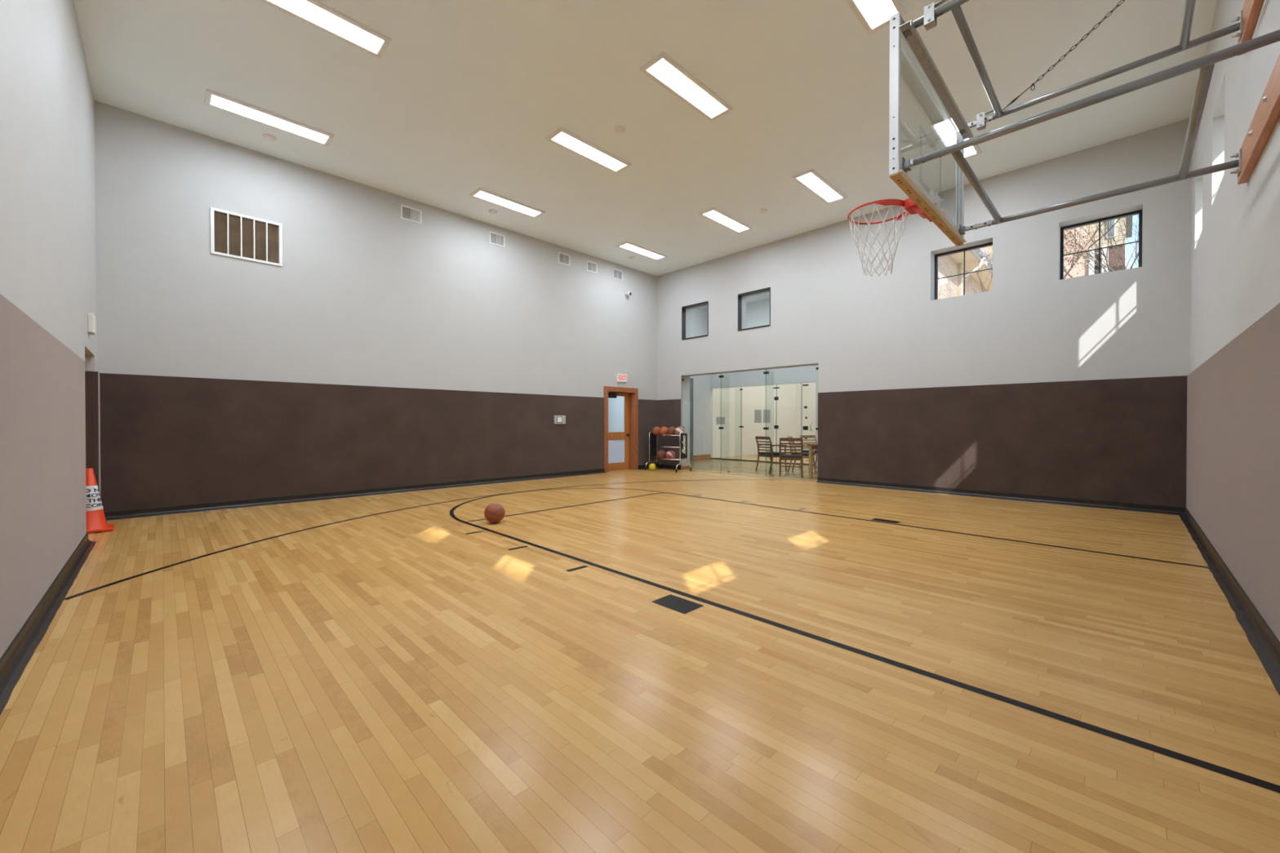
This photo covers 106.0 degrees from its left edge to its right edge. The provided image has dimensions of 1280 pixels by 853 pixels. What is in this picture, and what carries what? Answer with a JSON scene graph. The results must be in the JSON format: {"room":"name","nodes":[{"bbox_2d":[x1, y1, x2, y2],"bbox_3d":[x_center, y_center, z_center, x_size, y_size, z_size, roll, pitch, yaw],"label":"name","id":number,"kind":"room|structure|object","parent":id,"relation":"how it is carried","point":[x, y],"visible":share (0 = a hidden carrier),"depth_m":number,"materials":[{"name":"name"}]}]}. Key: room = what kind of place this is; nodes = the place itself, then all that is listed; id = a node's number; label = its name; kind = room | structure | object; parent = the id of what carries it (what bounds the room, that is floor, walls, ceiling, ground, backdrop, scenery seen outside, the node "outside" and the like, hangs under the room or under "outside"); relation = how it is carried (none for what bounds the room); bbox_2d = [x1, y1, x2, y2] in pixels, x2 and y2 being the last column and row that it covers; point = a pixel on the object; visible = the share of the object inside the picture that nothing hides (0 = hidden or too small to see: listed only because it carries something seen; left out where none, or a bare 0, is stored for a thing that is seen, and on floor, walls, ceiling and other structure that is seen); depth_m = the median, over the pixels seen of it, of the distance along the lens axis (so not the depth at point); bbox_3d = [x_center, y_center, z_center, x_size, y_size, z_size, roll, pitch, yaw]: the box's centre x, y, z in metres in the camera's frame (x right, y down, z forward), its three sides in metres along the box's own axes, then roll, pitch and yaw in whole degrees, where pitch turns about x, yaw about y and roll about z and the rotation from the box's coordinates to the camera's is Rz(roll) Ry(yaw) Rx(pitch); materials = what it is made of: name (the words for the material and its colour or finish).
{"room":"indoor basketball court","nodes":[
{"label":"indoor basketball court","id":0,"kind":"room"},
{"bbox_2d":[0,0,100,658],"bbox_3d":[-3.352,-1.401,2.334,0.378,5.179,9.895,0,1,-45],"label":"wall","id":1,"kind":"structure","parent":0,"point":[50,402],"depth_m":3.24,"materials":[{"name":"paint"}]},
{"bbox_2d":[0,533,96,715],"bbox_3d":[-2.767,1.139,2.056,0.093,0.102,7.895,0,1,-45],"label":"baseboard","id":2,"kind":"structure","parent":1,"relation":"attached to","point":[16,657],"depth_m":2.77,"materials":[{"name":"black rubber"}]},
{"bbox_2d":[87,313,95,334],"bbox_3d":[-6.089,-1.136,5.362,0.046,0.214,0.200,0,1,-45],"label":"wall speaker","id":3,"kind":"object","parent":1,"relation":"attached to","point":[91,317],"visible":1,"depth_m":5.30,"materials":[{"name":"white plastic"}]},
{"bbox_2d":[94,100,657,511],"bbox_3d":[-3.340,-1.452,9.486,10.461,5.179,0.308,0,1,-45],"label":"wall","id":4,"kind":"structure","parent":0,"point":[384,349],"depth_m":7.65,"materials":[{"name":"paint"}]},
{"bbox_2d":[210,207,282,266],"bbox_3d":[-5.697,-2.725,7.006,0.810,0.640,0.093,0,1,-45],"label":"air vent","id":5,"kind":"object","parent":4,"relation":"in","point":[233,237],"visible":1,"depth_m":6.99,"materials":[{"name":"white metal"}]},
{"bbox_2d":[103,468,605,520],"bbox_3d":[-3.759,1.091,8.847,8.184,0.102,0.092,0,1,-45],"label":"baseboard","id":6,"kind":"structure","parent":4,"relation":"attached to","point":[139,513],"depth_m":7.55,"materials":[{"name":"black rubber"}]},
{"bbox_2d":[400,204,422,224],"bbox_3d":[-4.059,-3.765,8.570,0.356,0.245,0.014,0,1,-45],"label":"air vent","id":7,"kind":"object","parent":4,"relation":"in","point":[407,213],"visible":1,"depth_m":8.56,"materials":[{"name":"white metal"}]},
{"bbox_2d":[488,231,505,247],"bbox_3d":[-2.881,-3.773,9.737,0.338,0.245,0.014,0,1,-45],"label":"air vent","id":8,"kind":"object","parent":4,"relation":"in","point":[495,238],"visible":1,"depth_m":9.73,"materials":[{"name":"white metal"}]},
{"bbox_2d":[554,415,565,423],"bbox_3d":[-1.788,-0.151,10.788,0.300,0.190,0.038,0,1,-45],"label":"thermostat","id":9,"kind":"object","parent":4,"relation":"attached to","point":[557,419],"visible":1,"depth_m":10.77,"materials":[{"name":"grey plastic"}]},
{"bbox_2d":[558,251,569,266],"bbox_3d":[-1.710,-3.782,10.896,0.321,0.245,0.014,0,1,-45],"label":"air vent","id":10,"kind":"object","parent":4,"relation":"in","point":[564,259],"visible":1,"depth_m":10.89,"materials":[{"name":"white metal"}]},
{"bbox_2d":[586,260,597,273],"bbox_3d":[-1.141,-3.786,11.459,0.318,0.245,0.014,0,1,-45],"label":"air vent","id":11,"kind":"object","parent":4,"relation":"in","point":[592,267],"visible":1,"depth_m":11.45,"materials":[{"name":"white metal"}]},
{"bbox_2d":[612,268,622,280],"bbox_3d":[-0.554,-3.790,12.040,0.332,0.245,0.014,0,1,-45],"label":"air vent","id":12,"kind":"object","parent":4,"relation":"in","point":[616,273],"visible":1,"depth_m":12.03,"materials":[{"name":"white metal"}]},
{"bbox_2d":[604,386,638,472],"bbox_3d":[-0.563,0.066,12.245,1.150,2.105,0.310,0,1,-45],"label":"door","id":13,"kind":"structure","parent":4,"relation":"in","point":[620,448],"depth_m":12.46,"materials":[{"name":"brown wood"}]},
{"bbox_2d":[616,373,626,382],"bbox_3d":[-0.453,-1.216,12.132,0.320,0.200,0.052,0,1,-45],"label":"exit sign","id":14,"kind":"object","parent":4,"relation":"attached to","point":[620,377],"visible":1,"depth_m":12.09,"materials":[{"name":"white plastic"}]},
{"bbox_2d":[625,291,631,295],"bbox_3d":[-0.287,-3.357,12.213,0.119,0.118,0.150,0,1,-45],"label":"security camera","id":15,"kind":"object","parent":4,"relation":"attached to","point":[628,293],"visible":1,"depth_m":12.17,"materials":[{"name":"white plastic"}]},
{"bbox_2d":[638,463,657,469],"bbox_3d":[0.222,1.063,12.790,0.721,0.102,0.090,0,1,-45],"label":"baseboard","id":16,"kind":"structure","parent":4,"relation":"attached to","point":[640,467],"depth_m":12.68,"materials":[{"name":"black rubber"}]},
{"bbox_2d":[608,395,623,431],"bbox_3d":[-0.461,-0.348,14.570,0.050,2.900,2.840,0,1,-45],"label":"wall","id":17,"kind":"structure","parent":0,"point":[615,406],"depth_m":14.81,"materials":[{"name":"white"}]},
{"bbox_2d":[0,450,1279,852],"bbox_3d":[3.302,1.210,9.876,20.422,0.151,11.223,0,1,-45],"label":"floor","id":18,"kind":"structure","parent":0,"point":[658,660],"depth_m":2.25,"materials":[{"name":"brown wood"}]},
{"bbox_2d":[85,467,114,533],"bbox_3d":[-6.125,0.816,5.368,0.370,0.702,0.370,0,1,42],"label":"traffic cone","id":19,"kind":"object","parent":18,"relation":"on","point":[95,517],"visible":0.62,"depth_m":5.34,"materials":[{"name":"orange plastic"}]},
{"bbox_2d":[484,502,505,523],"bbox_3d":[-1.753,1.042,5.821,0.241,0.241,0.241,0,0,-17],"label":"basketball","id":20,"kind":"object","parent":18,"relation":"on","point":[494,513],"visible":1,"depth_m":5.74,"materials":[{"name":"brown rubber"}]},
{"bbox_2d":[648,463,656,471],"bbox_3d":[0.315,1.028,12.239,0.180,0.180,0.180,0,0,-21],"label":"ball","id":21,"kind":"object","parent":18,"relation":"on","point":[652,467],"visible":1,"depth_m":12.18,"materials":[{"name":"yellow rubber"}]},
{"bbox_2d":[644,431,691,472],"bbox_3d":[0.711,0.630,12.248,1.036,0.977,0.636,0,1,43],"label":"ball rack","id":22,"kind":"object","parent":18,"relation":"on","point":[683,437],"visible":0.97,"depth_m":12.07,"materials":[{"name":"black metal"}]},
{"bbox_2d":[652,426,660,435],"bbox_3d":[0.436,0.119,12.500,0.240,0.240,0.239,0,0,-20],"label":"basketball","id":23,"kind":"object","parent":22,"relation":"on","point":[655,430],"visible":0.91,"depth_m":12.41,"materials":[{"name":"orange rubber"}]},
{"bbox_2d":[657,449,666,459],"bbox_3d":[0.550,0.725,12.399,0.239,0.240,0.239,0,0,-20],"label":"basketball","id":24,"kind":"object","parent":22,"relation":"on","point":[661,454],"visible":0.99,"depth_m":12.31,"materials":[{"name":"brown rubber"}]},
{"bbox_2d":[659,426,667,435],"bbox_3d":[0.620,0.121,12.330,0.240,0.239,0.240,0,0,-25],"label":"basketball","id":25,"kind":"object","parent":22,"relation":"on","point":[663,431],"visible":0.77,"depth_m":12.24,"materials":[{"name":"orange rubber"}]},
{"bbox_2d":[666,450,675,460],"bbox_3d":[0.770,0.727,12.195,0.240,0.240,0.240,0,0,-16],"label":"basketball","id":26,"kind":"object","parent":22,"relation":"on","point":[670,454],"visible":1,"depth_m":12.11,"materials":[{"name":"red rubber"}]},
{"bbox_2d":[666,426,675,435],"bbox_3d":[0.803,0.122,12.160,0.239,0.240,0.240,0,0,-17],"label":"basketball","id":27,"kind":"object","parent":22,"relation":"on","point":[671,430],"visible":0.86,"depth_m":12.07,"materials":[{"name":"brown rubber"}]},
{"bbox_2d":[675,426,684,435],"bbox_3d":[0.988,0.123,11.989,0.240,0.239,0.239,0,0,-21],"label":"basketball","id":28,"kind":"object","parent":22,"relation":"on","point":[679,429],"visible":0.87,"depth_m":11.90,"materials":[{"name":"white rubber"}]},
{"bbox_2d":[755,435,786,472],"bbox_3d":[3.287,0.685,12.136,0.591,0.878,0.556,0,0,-30],"label":"dining chair","id":29,"kind":"object","parent":18,"relation":"on","point":[770,453],"visible":0.84,"depth_m":12.02,"materials":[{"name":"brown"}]},
{"bbox_2d":[778,437,803,476],"bbox_3d":[3.483,0.693,11.132,0.556,0.878,0.591,0,0,17],"label":"dining chair","id":30,"kind":"object","parent":18,"relation":"on","point":[788,456],"visible":1,"depth_m":10.93,"materials":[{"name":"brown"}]},
{"bbox_2d":[786,435,815,472],"bbox_3d":[3.958,0.688,11.845,0.591,0.878,0.556,0,0,30],"label":"dining chair","id":31,"kind":"object","parent":18,"relation":"on","point":[806,455],"visible":0.51,"depth_m":11.76,"materials":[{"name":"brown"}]},
{"bbox_2d":[799,435,817,467],"bbox_3d":[4.653,0.680,12.951,0.556,0.878,0.591,0,0,-15],"label":"dining chair","id":32,"kind":"object","parent":18,"relation":"on","point":[800,436],"visible":0.37,"depth_m":13.16,"materials":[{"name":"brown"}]},
{"bbox_2d":[807,443,817,478],"bbox_3d":[4.387,0.758,10.569,1.000,0.745,1.040,0,1,-45],"label":"dining table","id":33,"kind":"object","parent":18,"relation":"on","point":[811,446],"visible":0.24,"depth_m":10.55,"materials":[{"name":"brown wood"}]},
{"bbox_2d":[73,0,1217,275],"bbox_3d":[0.256,-4.117,6.085,10.811,0.200,10.175,0,1,-45],"label":"ceiling","id":34,"kind":"structure","parent":0,"point":[464,96],"depth_m":5.86,"materials":[{"name":"paint"}]},
{"bbox_2d":[204,88,333,146],"bbox_3d":[-4.812,-4.008,6.324,1.315,0.022,0.355,0,1,-45],"label":"recessed light","id":35,"kind":"object","parent":34,"relation":"in","point":[212,99],"visible":1,"depth_m":6.26,"materials":[{"name":"white plastic"}]},
{"bbox_2d":[262,133,275,141],"bbox_3d":[-5.143,-4.008,6.701,0.150,0.028,0.150,0,1,-45],"label":"smoke detector","id":36,"kind":"object","parent":34,"relation":"attached to","point":[269,137],"visible":1,"depth_m":6.67,"materials":[{"name":"white plastic"}]},
{"bbox_2d":[259,0,391,58],"bbox_3d":[-3.162,-3.996,4.658,1.315,0.022,0.355,0,1,-45],"label":"recessed light","id":37,"kind":"object","parent":34,"relation":"in","point":[314,13],"visible":1,"depth_m":4.78,"materials":[{"name":"white plastic"}]},
{"bbox_2d":[488,209,497,213],"bbox_3d":[-2.755,-4.024,9.051,0.150,0.028,0.150,0,1,-45],"label":"smoke detector","id":38,"kind":"object","parent":34,"relation":"attached to","point":[492,211],"visible":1,"depth_m":9.02,"materials":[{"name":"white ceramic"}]},
{"bbox_2d":[469,187,545,217],"bbox_3d":[-2.375,-4.025,8.738,1.315,0.022,0.355,0,1,-45],"label":"recessed light","id":39,"kind":"object","parent":34,"relation":"in","point":[480,193],"visible":1,"depth_m":8.69,"materials":[{"name":"white plastic"}]},
{"bbox_2d":[546,127,631,173],"bbox_3d":[-0.721,-4.013,7.068,1.315,0.022,0.355,0,1,-45],"label":"recessed light","id":40,"kind":"object","parent":34,"relation":"in","point":[562,137],"visible":1,"depth_m":7.01,"materials":[{"name":"white plastic"}]},
{"bbox_2d":[613,125,625,133],"bbox_3d":[-0.275,-4.006,6.525,0.150,0.028,0.150,0,1,-45],"label":"smoke detector","id":41,"kind":"object","parent":34,"relation":"attached to","point":[619,129],"visible":1,"depth_m":6.50,"materials":[{"name":"beige plastic"}]},
{"bbox_2d":[616,241,666,260],"bbox_3d":[0.059,-4.042,11.147,1.315,0.022,0.355,0,1,-45],"label":"recessed light","id":42,"kind":"object","parent":34,"relation":"in","point":[627,246],"visible":1,"depth_m":11.11,"materials":[{"name":"white plastic"}]},
{"bbox_2d":[621,244,663,258],"bbox_3d":[0.059,-4.046,11.147,1.205,0.014,0.245,0,1,-45],"label":"diffuser","id":43,"kind":"object","parent":42,"relation":"attached to","point":[630,247],"depth_m":11.14,"materials":[{"name":"white plastic"}]},
{"bbox_2d":[640,51,733,121],"bbox_3d":[0.587,-4.004,5.746,1.315,0.022,0.355,0,1,-45],"label":"recessed light","id":44,"kind":"object","parent":34,"relation":"in","point":[663,69],"visible":1,"depth_m":5.69,"materials":[{"name":"white plastic"}]},
{"bbox_2d":[698,207,752,233],"bbox_3d":[1.706,-4.030,9.485,1.315,0.022,0.355,0,1,-45],"label":"recessed light","id":45,"kind":"object","parent":34,"relation":"in","point":[714,215],"visible":1,"depth_m":9.45,"materials":[{"name":"white plastic"}]},
{"bbox_2d":[703,210,747,231],"bbox_3d":[1.706,-4.034,9.485,1.205,0.014,0.245,0,1,-45],"label":"diffuser","id":46,"kind":"object","parent":45,"relation":"attached to","point":[716,216],"depth_m":9.45,"materials":[{"name":"white plastic"}]},
{"bbox_2d":[759,208,767,213],"bbox_3d":[2.301,-4.024,9.018,0.150,0.028,0.150,0,1,-45],"label":"smoke detector","id":47,"kind":"object","parent":34,"relation":"attached to","point":[762,211],"visible":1,"depth_m":8.98,"materials":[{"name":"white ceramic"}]},
{"bbox_2d":[791,168,847,204],"bbox_3d":[3.042,-4.021,8.134,1.315,0.022,0.355,0,1,-45],"label":"recessed light","id":48,"kind":"object","parent":34,"relation":"in","point":[811,180],"visible":1,"depth_m":8.08,"materials":[{"name":"white plastic"}]},
{"bbox_2d":[796,173,841,201],"bbox_3d":[3.042,-4.025,8.134,1.205,0.014,0.245,0,1,-45],"label":"diffuser","id":49,"kind":"object","parent":48,"relation":"attached to","point":[812,182],"depth_m":8.11,"materials":[{"name":"white plastic"}]},
{"bbox_2d":[845,0,906,35],"bbox_3d":[1.988,-3.994,4.332,1.315,0.022,0.355,0,1,-45],"label":"recessed light","id":50,"kind":"object","parent":34,"relation":"in","point":[873,15],"visible":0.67,"depth_m":4.64,"materials":[{"name":"white plastic"}]},
{"bbox_2d":[853,0,897,28],"bbox_3d":[1.988,-3.998,4.332,1.205,0.014,0.245,0,1,-45],"label":"diffuser","id":51,"kind":"object","parent":50,"relation":"attached to","point":[874,14],"depth_m":4.64,"materials":[{"name":"white plastic"}]},
{"bbox_2d":[928,115,959,147],"bbox_3d":[4.171,-4.009,6.564,0.782,0.022,0.249,0,1,-45],"label":"recessed light","id":52,"kind":"object","parent":34,"relation":"in","point":[943,131],"depth_m":6.55,"materials":[{"name":"white plastic"}]},
{"bbox_2d":[934,118,976,156],"bbox_3d":[4.421,-4.015,6.742,1.205,0.014,0.245,0,1,-45],"label":"diffuser","id":53,"kind":"object","parent":52,"relation":"attached to","point":[944,129],"depth_m":6.66,"materials":[{"name":"white plastic"}]},
{"bbox_2d":[964,144,982,158],"bbox_3d":[4.827,-4.013,7.031,0.313,0.022,0.208,0,1,-45],"label":"recessed light","id":54,"kind":"object","parent":34,"relation":"in","point":[974,150],"depth_m":7.03,"materials":[{"name":"white plastic"}]},
{"bbox_2d":[689,307,710,455],"bbox_3d":[1.168,-1.403,15.219,3.311,5.000,0.100,0,1,-45],"label":"wall","id":55,"kind":"structure","parent":0,"point":[699,317],"depth_m":15.99,"materials":[{"name":"grey paint"}]},
{"bbox_2d":[689,377,693,460],"bbox_3d":[1.356,-0.234,15.400,1.000,2.660,0.020,0,1,-45],"label":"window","id":56,"kind":"structure","parent":55,"relation":"in","point":[691,379],"depth_m":15.70,"materials":[{"name":"glass"}]},
{"bbox_2d":[693,453,710,460],"bbox_3d":[1.206,1.022,15.198,3.311,0.150,0.022,0,1,-45],"label":"baseboard","id":57,"kind":"structure","parent":55,"relation":"attached to","point":[700,456],"depth_m":16.01,"materials":[{"name":"brown wood"}]},
{"bbox_2d":[698,292,769,310],"bbox_3d":[3.314,-3.938,13.104,3.411,0.100,6.600,0,1,-45],"label":"ceiling","id":58,"kind":"structure","parent":0,"point":[763,296],"depth_m":14.68,"materials":[{"name":"paint"}]},
{"bbox_2d":[712,383,795,457],"bbox_3d":[4.530,-1.728,18.757,6.150,5.600,0.100,0,1,-45],"label":"wall","id":59,"kind":"structure","parent":0,"point":[733,440],"depth_m":18.31,"materials":[{"name":"white paint"}]},
{"bbox_2d":[715,417,724,424],"bbox_3d":[2.847,-0.205,17.022,0.500,0.260,0.012,0,1,-45],"label":"notice","id":60,"kind":"object","parent":59,"relation":"attached to","point":[720,420],"visible":1,"depth_m":17.00,"materials":[{"name":"paper"}]},
{"bbox_2d":[755,409,761,422],"bbox_3d":[4.588,-0.398,18.744,0.460,0.500,0.012,0,1,-45],"label":"notice","id":61,"kind":"object","parent":59,"relation":"attached to","point":[757,412],"visible":1,"depth_m":18.74,"materials":[{"name":"paper"}]},
{"bbox_2d":[763,409,770,422],"bbox_3d":[5.050,-0.411,19.202,0.500,0.520,0.012,0,1,-45],"label":"notice","id":62,"kind":"object","parent":59,"relation":"attached to","point":[766,413],"visible":1,"depth_m":19.19,"materials":[{"name":"paper"}]},
{"bbox_2d":[710,382,813,465],"bbox_3d":[3.596,-0.086,14.951,0.390,2.370,3.724,0,1,-45],"label":"glass wall","id":63,"kind":"structure","parent":0,"point":[805,428],"depth_m":14.62,"materials":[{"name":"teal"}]},
{"bbox_2d":[710,298,818,465],"bbox_3d":[4.508,-1.746,14.302,0.150,5.700,6.600,0,1,-45],"label":"wall","id":64,"kind":"structure","parent":0,"point":[757,313],"depth_m":14.95,"materials":[{"name":"grey"}]},
{"bbox_2d":[795,382,815,451],"bbox_3d":[8.985,-1.728,18.700,0.100,5.600,6.450,0,1,-45],"label":"wall","id":65,"kind":"structure","parent":0,"point":[807,398],"depth_m":20.58,"materials":[{"name":"white paint"}]},
{"bbox_2d":[657,118,1191,507],"bbox_3d":[3.639,-1.456,10.101,0.378,5.179,11.095,0,1,-45],"label":"wall","id":66,"kind":"structure","parent":0,"point":[1037,383],"depth_m":7.78,"materials":[{"name":"paint"}]},
{"bbox_2d":[657,463,680,470],"bbox_3d":[0.744,1.064,12.751,0.090,0.102,0.824,0,1,-45],"label":"baseboard","id":67,"kind":"structure","parent":66,"relation":"attached to","point":[663,466],"depth_m":12.72,"materials":[{"name":"black rubber"}]},
{"bbox_2d":[681,465,689,469],"bbox_3d":[1.201,1.071,12.616,0.330,0.090,0.012,0,1,-45],"label":"jamb","id":68,"kind":"object","parent":66,"relation":"attached to","point":[686,467],"visible":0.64,"depth_m":12.61,"materials":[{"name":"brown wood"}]},
{"bbox_2d":[681,301,708,340],"bbox_3d":[1.423,-2.654,12.186,0.142,0.855,0.840,0,1,-45],"label":"window","id":69,"kind":"structure","parent":66,"relation":"in","point":[683,308],"depth_m":12.43,"materials":[{"name":"black metal"}]},
{"bbox_2d":[681,363,818,481],"bbox_3d":[2.493,-0.093,11.312,0.368,2.435,3.674,0,1,-45],"label":"glass wall","id":70,"kind":"structure","parent":66,"relation":"attached to","point":[766,372],"depth_m":11.21,"materials":[{"name":"clear glass"}]},
{"bbox_2d":[737,287,770,331],"bbox_3d":[2.621,-2.645,10.976,0.142,0.855,0.842,0,1,-45],"label":"window","id":71,"kind":"structure","parent":66,"relation":"in","point":[740,295],"depth_m":11.15,"materials":[{"name":"black metal"}]},
{"bbox_2d":[934,242,992,299],"bbox_3d":[5.583,-2.626,8.306,0.070,0.855,0.885,0,1,-45],"label":"window","id":72,"kind":"structure","parent":66,"relation":"in","point":[986,245],"depth_m":8.42,"materials":[{"name":"black metal"}]},
{"bbox_2d":[816,476,1185,515],"bbox_3d":[5.372,1.097,8.074,0.093,0.102,4.995,0,1,-45],"label":"baseboard","id":73,"kind":"structure","parent":66,"relation":"attached to","point":[1164,509],"depth_m":7.51,"materials":[{"name":"black rubber"}]},
{"bbox_2d":[1060,209,1142,279],"bbox_3d":[6.769,-2.618,7.108,0.070,0.855,0.870,0,1,-45],"label":"window","id":74,"kind":"structure","parent":66,"relation":"in","point":[1140,212],"depth_m":7.10,"materials":[{"name":"black metal"}]},
{"bbox_2d":[1186,0,1279,641],"bbox_3d":[3.703,-1.403,2.623,10.111,5.179,0.378,0,1,-45],"label":"wall","id":75,"kind":"structure","parent":0,"point":[1233,465],"depth_m":3.56,"materials":[{"name":"paint"}]},
{"bbox_2d":[847,0,1279,276],"bbox_3d":[2.717,-2.540,3.527,1.950,2.435,2.373,0,1,-45],"label":"basketball hoop","id":76,"kind":"object","parent":75,"relation":"attached to","point":[926,202],"visible":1,"depth_m":3.30,"materials":[{"name":"grey metal"}]},
{"bbox_2d":[1178,507,1279,695],"bbox_3d":[3.555,1.134,2.789,10.055,0.102,0.096,0,1,-45],"label":"baseboard","id":77,"kind":"structure","parent":75,"relation":"attached to","point":[1260,635],"depth_m":3.05,"materials":[{"name":"black rubber"}]},
{"bbox_3d":[7.141,1.385,14.117,150.000,0.240,150.000,0,1,-45],"label":"floor","id":78,"kind":"structure","parent":0,"visible":0},
{"bbox_2d":[937,248,992,299],"bbox_3d":[6.240,-3.061,16.310,11.950,8.700,8.570,0,1,-45],"label":"brick house","id":79,"kind":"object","parent":78,"relation":"on","point":[952,264],"visible":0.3,"depth_m":14.27,"materials":[{"name":"beige brick"}]},
{"bbox_2d":[938,265,992,296],"bbox_3d":[8.739,-1.604,12.687,2.477,5.776,3.585,0,1,-45],"label":"bare tree","id":80,"kind":"object","parent":78,"relation":"on","point":[978,265],"visible":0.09,"depth_m":12.23,"materials":[{"name":"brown plant"}]},
{"bbox_2d":[977,217,1120,279],"bbox_3d":[9.017,-2.819,9.547,4.311,8.238,3.815,0,1,-45],"label":"bare tree","id":81,"kind":"object","parent":78,"relation":"on","point":[1074,234],"visible":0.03,"depth_m":9.15,"materials":[{"name":"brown plant"}]},
{"bbox_2d":[982,215,1132,279],"bbox_3d":[16.154,-4.741,20.605,8.800,12.000,6.800,0,1,-45],"label":"house","id":82,"kind":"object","parent":78,"relation":"on","point":[1086,271],"visible":0.15,"depth_m":16.12,"materials":[{"name":"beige brick"}]},
{"bbox_2d":[991,214,1138,278],"bbox_3d":[11.938,-3.298,12.433,5.954,9.165,5.120,0,0,30],"label":"bare tree","id":83,"kind":"object","parent":78,"relation":"on","point":[1136,254],"visible":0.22,"depth_m":11.89,"materials":[{"name":"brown plant"}]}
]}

